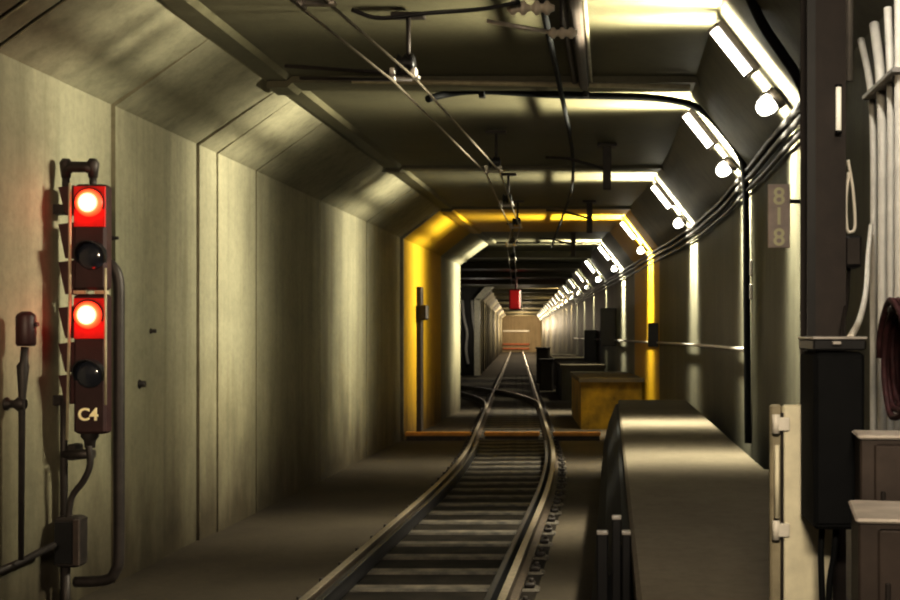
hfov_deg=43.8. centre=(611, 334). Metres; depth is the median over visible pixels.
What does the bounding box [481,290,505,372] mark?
wall
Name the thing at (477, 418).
sleeper
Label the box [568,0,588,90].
conduit
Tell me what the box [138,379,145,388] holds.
wall anchor
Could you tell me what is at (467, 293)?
wall
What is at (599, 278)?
lamp
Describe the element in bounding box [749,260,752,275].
clip
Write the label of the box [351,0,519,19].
cable
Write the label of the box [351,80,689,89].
conduit
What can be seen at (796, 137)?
cable
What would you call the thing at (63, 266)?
hood
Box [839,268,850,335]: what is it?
cable
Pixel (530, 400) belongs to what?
rail
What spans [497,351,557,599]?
rail
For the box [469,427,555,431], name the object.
sleeper
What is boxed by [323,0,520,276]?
wire
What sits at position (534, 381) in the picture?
sleeper
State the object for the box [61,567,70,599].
conduit
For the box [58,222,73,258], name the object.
hood
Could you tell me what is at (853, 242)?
switch box
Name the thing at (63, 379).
hood
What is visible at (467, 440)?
sleeper
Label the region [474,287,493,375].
wall
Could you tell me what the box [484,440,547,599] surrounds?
guard rail
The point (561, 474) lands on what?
sleeper
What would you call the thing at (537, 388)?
sleeper
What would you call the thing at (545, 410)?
sleeper
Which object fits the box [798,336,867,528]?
electrical box
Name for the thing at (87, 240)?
signal
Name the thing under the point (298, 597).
sleeper
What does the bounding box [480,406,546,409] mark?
sleeper
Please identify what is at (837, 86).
tube light
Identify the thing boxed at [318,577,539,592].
sleeper
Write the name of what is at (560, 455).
sleeper
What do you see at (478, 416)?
sleeper
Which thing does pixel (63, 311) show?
hood
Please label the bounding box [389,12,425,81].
wire hanger
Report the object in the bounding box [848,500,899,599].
base cabinet
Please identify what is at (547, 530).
sleeper
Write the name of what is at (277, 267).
wall
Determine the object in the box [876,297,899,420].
coil
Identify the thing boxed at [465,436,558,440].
sleeper
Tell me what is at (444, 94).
cable
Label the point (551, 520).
sleeper
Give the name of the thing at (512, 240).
wire hanger
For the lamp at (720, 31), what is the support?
attached to the wall at (694, 294)
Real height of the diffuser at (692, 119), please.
0.432 m
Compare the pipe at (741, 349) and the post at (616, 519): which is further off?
the pipe at (741, 349)
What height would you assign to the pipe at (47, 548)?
0.135 m
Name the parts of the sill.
web plate, web plate, web plate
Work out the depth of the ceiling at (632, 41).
12.24 m
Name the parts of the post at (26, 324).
arm, post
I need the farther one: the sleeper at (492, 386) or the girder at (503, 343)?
the girder at (503, 343)
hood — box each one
[58,185,74,215]
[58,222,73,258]
[58,260,76,294]
[58,306,73,337]
[58,342,73,371]
[58,374,73,403]
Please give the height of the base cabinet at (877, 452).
0.725 m
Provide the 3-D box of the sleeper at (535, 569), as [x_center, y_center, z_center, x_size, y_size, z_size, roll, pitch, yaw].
[-1.670,2.250,10.600,2.040,0.130,0.200,0,0,0]
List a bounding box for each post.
[2,311,38,560]
[540,232,578,255]
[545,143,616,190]
[546,200,595,232]
[596,530,607,599]
[612,515,620,599]
[622,530,630,599]
[769,404,832,599]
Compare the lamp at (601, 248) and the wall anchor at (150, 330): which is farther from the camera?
the lamp at (601, 248)
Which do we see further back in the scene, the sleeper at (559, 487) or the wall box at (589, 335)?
the wall box at (589, 335)
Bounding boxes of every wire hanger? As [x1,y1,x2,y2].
[296,0,336,9]
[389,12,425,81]
[484,130,506,173]
[498,173,516,206]
[506,223,516,246]
[509,200,524,228]
[509,240,517,259]
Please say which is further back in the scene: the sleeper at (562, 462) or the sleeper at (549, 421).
the sleeper at (549, 421)
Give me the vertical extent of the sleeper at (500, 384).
0.130 m
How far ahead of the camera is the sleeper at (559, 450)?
21.03 m
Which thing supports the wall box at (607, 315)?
attached to the wall at (694, 294)
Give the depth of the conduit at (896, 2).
5.95 m
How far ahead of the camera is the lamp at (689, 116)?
13.04 m
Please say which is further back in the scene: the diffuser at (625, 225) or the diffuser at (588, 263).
the diffuser at (588, 263)
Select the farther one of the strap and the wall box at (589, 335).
the wall box at (589, 335)
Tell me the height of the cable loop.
0.291 m
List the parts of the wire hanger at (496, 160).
ceiling plate, drop rod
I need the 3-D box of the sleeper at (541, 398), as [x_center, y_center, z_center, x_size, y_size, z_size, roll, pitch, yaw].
[-3.371,2.250,37.900,2.040,0.130,0.200,0,0,-5]
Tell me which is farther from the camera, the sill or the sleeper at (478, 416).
the sleeper at (478, 416)
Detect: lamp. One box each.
[568,278,576,287]
[575,270,585,281]
[584,259,596,272]
[596,275,602,281]
[597,244,611,260]
[611,263,619,271]
[619,220,637,240]
[637,244,647,253]
[650,182,674,210]
[673,214,686,227]
[681,108,717,150]
[707,20,759,79]
[716,156,736,176]
[756,87,784,115]
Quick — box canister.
[16,311,35,345]
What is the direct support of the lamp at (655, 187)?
attached to the wall at (694, 294)
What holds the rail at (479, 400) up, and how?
on the track bed
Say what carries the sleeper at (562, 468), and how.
on the track bed
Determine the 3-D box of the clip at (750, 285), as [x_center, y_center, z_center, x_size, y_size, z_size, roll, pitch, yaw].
[1.584,-0.491,12.530,0.033,0.180,0.060,0,0,0]
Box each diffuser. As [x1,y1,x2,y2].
[585,261,594,271]
[598,246,609,259]
[621,222,634,238]
[651,185,670,208]
[683,113,712,147]
[710,27,751,75]
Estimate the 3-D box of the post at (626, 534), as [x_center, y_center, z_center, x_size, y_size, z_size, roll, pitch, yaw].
[0.074,1.654,5.675,0.048,1.291,0.054,0,0,0]
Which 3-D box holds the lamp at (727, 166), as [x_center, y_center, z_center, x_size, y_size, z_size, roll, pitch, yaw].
[1.362,-2.007,13.100,0.255,0.244,0.210,0,0,0]
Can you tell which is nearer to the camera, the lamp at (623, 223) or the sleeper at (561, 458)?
the sleeper at (561, 458)
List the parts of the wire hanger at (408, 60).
drop rod, ceiling plate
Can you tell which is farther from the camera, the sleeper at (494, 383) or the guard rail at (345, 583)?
the sleeper at (494, 383)
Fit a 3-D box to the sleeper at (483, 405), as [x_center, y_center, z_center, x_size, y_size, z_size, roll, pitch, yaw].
[-3.072,2.250,34.400,2.040,0.130,0.200,0,0,-5]
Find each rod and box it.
[284,64,407,74]
[300,76,411,81]
[487,19,547,33]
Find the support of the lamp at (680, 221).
attached to the wall at (694, 294)
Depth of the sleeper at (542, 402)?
35.87 m
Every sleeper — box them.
[297,596,528,599]
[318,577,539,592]
[337,561,544,575]
[355,547,548,560]
[369,535,552,546]
[382,524,555,535]
[394,514,558,524]
[406,505,561,515]
[414,497,563,506]
[422,490,564,498]
[429,483,565,491]
[434,477,566,484]
[440,471,566,478]
[445,466,566,473]
[449,461,566,467]
[453,457,565,463]
[457,448,563,454]
[457,452,564,458]
[459,445,562,451]
[461,441,560,447]
[463,438,559,443]
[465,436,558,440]
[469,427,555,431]
[470,425,554,429]
[470,430,554,434]
[471,422,553,427]
[474,420,552,424]
[475,418,551,422]
[476,416,550,420]
[477,414,549,418]
[478,409,546,413]
[478,413,549,416]
[479,408,547,411]
[479,411,548,414]
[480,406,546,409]
[483,405,544,408]
[485,396,542,399]
[485,399,542,402]
[486,398,543,401]
[491,403,545,406]
[492,383,537,385]
[492,386,538,388]
[492,402,544,405]
[493,385,536,387]
[493,401,544,403]
[494,379,534,381]
[499,385,535,386]
[500,381,534,382]
[500,384,534,384]
[502,388,537,390]
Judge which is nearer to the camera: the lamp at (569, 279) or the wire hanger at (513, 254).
the wire hanger at (513, 254)
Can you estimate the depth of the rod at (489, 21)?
8.59 m
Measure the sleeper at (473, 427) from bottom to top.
0.130 m
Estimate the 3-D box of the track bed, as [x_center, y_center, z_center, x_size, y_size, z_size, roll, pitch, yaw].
[-7.270,2.294,73.000,13.200,0.012,152.000,0,0,0]
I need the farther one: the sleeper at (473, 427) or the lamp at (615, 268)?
the lamp at (615, 268)
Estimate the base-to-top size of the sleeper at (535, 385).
0.130 m
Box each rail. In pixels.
[299,351,510,599]
[316,441,478,599]
[461,385,539,408]
[461,392,486,407]
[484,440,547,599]
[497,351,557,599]
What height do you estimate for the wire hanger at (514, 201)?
0.575 m
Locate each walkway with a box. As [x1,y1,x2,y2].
[550,354,583,386]
[555,361,605,400]
[570,372,643,428]
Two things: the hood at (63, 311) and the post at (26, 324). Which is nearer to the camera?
the post at (26, 324)
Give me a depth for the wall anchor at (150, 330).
10.96 m
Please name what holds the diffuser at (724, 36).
attached to the lamp at (720, 31)
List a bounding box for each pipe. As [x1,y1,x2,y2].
[0,542,56,573]
[574,338,743,351]
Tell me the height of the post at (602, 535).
1.282 m
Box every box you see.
[54,515,86,566]
[536,347,550,383]
[538,358,554,390]
[584,330,595,360]
[600,308,615,345]
[648,323,657,346]
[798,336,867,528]
[846,235,860,269]
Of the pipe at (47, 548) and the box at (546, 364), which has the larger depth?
the box at (546, 364)
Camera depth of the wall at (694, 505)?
6.89 m
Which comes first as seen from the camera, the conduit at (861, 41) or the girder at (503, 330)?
the conduit at (861, 41)
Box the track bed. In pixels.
[340,352,565,599]
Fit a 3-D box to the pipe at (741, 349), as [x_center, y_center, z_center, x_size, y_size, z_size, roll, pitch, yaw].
[-0.084,0.170,36.388,0.413,0.050,47.388,0,0,-4]
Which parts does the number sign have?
plate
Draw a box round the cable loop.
[846,160,856,233]
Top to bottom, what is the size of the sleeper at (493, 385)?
0.130 m
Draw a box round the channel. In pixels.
[417,287,428,431]
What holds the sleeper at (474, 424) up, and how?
on the track bed
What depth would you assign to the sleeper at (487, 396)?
39.26 m
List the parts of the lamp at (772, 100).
globe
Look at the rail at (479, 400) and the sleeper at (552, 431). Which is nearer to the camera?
the sleeper at (552, 431)
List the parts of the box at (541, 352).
lid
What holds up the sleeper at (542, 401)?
on the track bed
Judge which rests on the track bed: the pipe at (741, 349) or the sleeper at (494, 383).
the sleeper at (494, 383)
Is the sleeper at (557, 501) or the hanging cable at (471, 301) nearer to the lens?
the sleeper at (557, 501)
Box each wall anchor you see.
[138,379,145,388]
[149,328,156,333]
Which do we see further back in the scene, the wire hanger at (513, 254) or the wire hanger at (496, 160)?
the wire hanger at (513, 254)
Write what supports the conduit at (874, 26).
attached to the wall at (694, 294)
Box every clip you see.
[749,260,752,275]
[749,284,752,299]
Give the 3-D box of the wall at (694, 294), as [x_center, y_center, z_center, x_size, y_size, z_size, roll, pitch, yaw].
[-4.383,-0.220,73.000,11.966,5.040,154.000,0,0,0]
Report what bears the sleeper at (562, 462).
on the track bed
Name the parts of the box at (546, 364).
lid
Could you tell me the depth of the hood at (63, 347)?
8.97 m
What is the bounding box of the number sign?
[768,184,799,247]
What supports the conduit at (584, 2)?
attached to the ceiling at (632, 41)
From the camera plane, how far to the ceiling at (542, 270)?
46.73 m
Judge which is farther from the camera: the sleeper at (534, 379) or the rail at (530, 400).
the sleeper at (534, 379)
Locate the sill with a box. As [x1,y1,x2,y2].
[405,432,600,440]
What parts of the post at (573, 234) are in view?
bracket arm, post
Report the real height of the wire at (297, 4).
0.024 m
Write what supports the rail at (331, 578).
on the track bed
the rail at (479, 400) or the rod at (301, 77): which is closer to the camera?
the rod at (301, 77)
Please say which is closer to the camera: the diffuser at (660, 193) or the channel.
the diffuser at (660, 193)
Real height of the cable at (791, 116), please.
0.080 m
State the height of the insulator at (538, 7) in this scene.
0.610 m
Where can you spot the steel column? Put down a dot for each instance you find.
(822, 22)
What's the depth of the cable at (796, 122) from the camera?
13.30 m
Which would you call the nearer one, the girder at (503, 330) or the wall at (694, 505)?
the wall at (694, 505)
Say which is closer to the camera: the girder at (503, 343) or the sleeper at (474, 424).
the sleeper at (474, 424)
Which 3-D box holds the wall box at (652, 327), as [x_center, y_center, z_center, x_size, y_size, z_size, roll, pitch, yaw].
[0.928,0.000,24.294,0.264,0.528,0.212,0,0,0]
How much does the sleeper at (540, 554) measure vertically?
0.130 m
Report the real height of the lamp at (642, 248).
0.244 m
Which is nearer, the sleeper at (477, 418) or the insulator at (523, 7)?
the insulator at (523, 7)
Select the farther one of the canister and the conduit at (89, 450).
the conduit at (89, 450)
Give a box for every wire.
[290,0,511,283]
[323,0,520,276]
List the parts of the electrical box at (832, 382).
lid, door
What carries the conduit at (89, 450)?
attached to the junction box at (70, 533)
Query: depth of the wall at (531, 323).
150.01 m
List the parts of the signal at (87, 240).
support arm, len plate, len plate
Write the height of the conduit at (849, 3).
1.137 m
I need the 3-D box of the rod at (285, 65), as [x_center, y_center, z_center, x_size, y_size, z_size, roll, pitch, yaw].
[-2.243,-2.264,9.400,1.104,0.102,0.029,0,0,0]
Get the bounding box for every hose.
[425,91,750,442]
[745,0,799,97]
[818,529,824,599]
[826,529,838,599]
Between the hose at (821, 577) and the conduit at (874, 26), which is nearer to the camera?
the hose at (821, 577)
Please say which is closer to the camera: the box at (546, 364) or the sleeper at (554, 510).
the sleeper at (554, 510)
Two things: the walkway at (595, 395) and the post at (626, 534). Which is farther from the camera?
the walkway at (595, 395)
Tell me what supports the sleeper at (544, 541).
on the track bed
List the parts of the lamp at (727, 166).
globe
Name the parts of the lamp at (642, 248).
globe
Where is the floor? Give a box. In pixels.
[78,352,606,599]
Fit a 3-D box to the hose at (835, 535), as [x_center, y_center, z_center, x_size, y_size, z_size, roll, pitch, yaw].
[0.781,0.900,3.900,0.048,0.433,0.022,0,0,0]
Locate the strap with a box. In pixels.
[862,67,899,99]
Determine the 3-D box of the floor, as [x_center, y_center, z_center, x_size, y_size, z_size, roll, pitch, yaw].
[-9.000,2.300,73.500,22.000,0.001,155.000,0,0,0]
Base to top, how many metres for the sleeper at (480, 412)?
0.130 m
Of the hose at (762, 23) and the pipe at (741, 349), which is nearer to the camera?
the hose at (762, 23)
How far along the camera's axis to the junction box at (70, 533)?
8.88 m
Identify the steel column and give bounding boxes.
[800,0,848,599]
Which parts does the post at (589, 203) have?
bracket arm, plate, post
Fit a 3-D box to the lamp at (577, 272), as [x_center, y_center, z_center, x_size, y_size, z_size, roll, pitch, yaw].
[-1.312,-2.442,45.494,0.447,0.508,0.132,0,0,0]
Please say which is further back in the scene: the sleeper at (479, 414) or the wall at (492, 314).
the wall at (492, 314)
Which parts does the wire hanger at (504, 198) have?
drop rod, ceiling plate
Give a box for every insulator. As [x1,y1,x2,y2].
[507,0,530,15]
[531,0,554,15]
[548,0,576,38]
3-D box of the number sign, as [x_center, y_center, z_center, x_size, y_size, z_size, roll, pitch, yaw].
[1.381,-0.887,8.220,0.437,0.477,0.051,0,0,0]
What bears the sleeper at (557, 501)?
on the track bed
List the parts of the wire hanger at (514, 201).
drop rod, ceiling plate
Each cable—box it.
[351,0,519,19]
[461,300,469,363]
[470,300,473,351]
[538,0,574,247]
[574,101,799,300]
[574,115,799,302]
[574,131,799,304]
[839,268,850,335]
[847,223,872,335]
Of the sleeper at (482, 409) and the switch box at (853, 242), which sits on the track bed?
the sleeper at (482, 409)
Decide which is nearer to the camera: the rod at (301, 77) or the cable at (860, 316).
the cable at (860, 316)
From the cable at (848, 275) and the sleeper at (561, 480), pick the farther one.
the sleeper at (561, 480)
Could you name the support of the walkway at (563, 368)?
on the floor
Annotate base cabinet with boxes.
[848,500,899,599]
[852,430,899,500]
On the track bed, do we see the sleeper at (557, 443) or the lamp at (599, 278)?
the sleeper at (557, 443)
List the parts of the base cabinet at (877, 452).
handle, door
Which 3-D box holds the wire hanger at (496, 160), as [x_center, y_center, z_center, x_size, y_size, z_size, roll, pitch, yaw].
[-1.575,-2.458,14.800,0.310,0.575,0.166,0,0,0]
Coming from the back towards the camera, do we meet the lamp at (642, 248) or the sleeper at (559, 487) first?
the lamp at (642, 248)
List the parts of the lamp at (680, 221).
globe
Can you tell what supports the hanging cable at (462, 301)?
attached to the wall at (467, 293)
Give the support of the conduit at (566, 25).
attached to the ceiling at (632, 41)
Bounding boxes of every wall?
[0,0,487,599]
[461,287,483,374]
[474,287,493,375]
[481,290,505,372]
[502,316,540,351]
[536,0,893,469]
[591,400,850,599]
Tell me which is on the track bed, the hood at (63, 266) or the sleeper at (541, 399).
the sleeper at (541, 399)
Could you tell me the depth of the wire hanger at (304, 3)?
7.28 m
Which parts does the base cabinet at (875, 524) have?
handle, door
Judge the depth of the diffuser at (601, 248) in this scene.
32.64 m
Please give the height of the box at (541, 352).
1.720 m
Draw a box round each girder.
[503,330,528,331]
[503,343,528,344]
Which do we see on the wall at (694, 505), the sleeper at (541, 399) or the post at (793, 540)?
the post at (793, 540)
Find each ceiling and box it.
[158,0,723,243]
[461,244,598,315]
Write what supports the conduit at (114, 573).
attached to the signal at (87, 240)
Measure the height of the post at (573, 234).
0.670 m
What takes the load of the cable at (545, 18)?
attached to the ceiling at (632, 41)
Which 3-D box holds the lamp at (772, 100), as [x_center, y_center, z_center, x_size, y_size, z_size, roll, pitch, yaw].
[1.362,-2.007,9.450,0.255,0.244,0.210,0,0,0]
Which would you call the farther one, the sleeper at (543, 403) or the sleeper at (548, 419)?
the sleeper at (543, 403)
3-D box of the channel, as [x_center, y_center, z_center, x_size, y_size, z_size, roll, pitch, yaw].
[-4.409,0.590,25.650,0.258,3.420,0.400,0,0,0]
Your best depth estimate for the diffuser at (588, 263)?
39.04 m
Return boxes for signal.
[53,158,111,599]
[509,280,520,309]
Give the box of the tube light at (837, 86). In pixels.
[835,84,841,133]
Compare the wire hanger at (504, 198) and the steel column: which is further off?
the wire hanger at (504, 198)
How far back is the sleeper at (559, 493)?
15.43 m
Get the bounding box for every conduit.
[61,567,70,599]
[65,446,93,516]
[72,260,124,586]
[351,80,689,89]
[559,0,576,84]
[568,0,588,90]
[582,0,592,82]
[846,0,852,81]
[857,37,876,429]
[869,21,886,429]
[883,6,893,429]
[894,0,899,429]
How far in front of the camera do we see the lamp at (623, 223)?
25.54 m
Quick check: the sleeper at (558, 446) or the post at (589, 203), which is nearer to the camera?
the sleeper at (558, 446)
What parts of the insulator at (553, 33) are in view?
hanger rod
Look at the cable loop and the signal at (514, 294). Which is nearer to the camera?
the cable loop
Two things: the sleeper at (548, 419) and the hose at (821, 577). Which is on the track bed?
the sleeper at (548, 419)
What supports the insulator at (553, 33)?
hanging from the ceiling at (632, 41)
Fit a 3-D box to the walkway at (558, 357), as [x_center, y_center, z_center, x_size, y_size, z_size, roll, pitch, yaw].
[-2.311,1.675,54.500,1.455,1.250,11.164,0,0,-5]
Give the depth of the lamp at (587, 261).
39.04 m
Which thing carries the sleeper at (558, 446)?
on the track bed
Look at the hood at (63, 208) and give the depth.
8.97 m
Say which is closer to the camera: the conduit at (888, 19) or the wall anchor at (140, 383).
the conduit at (888, 19)

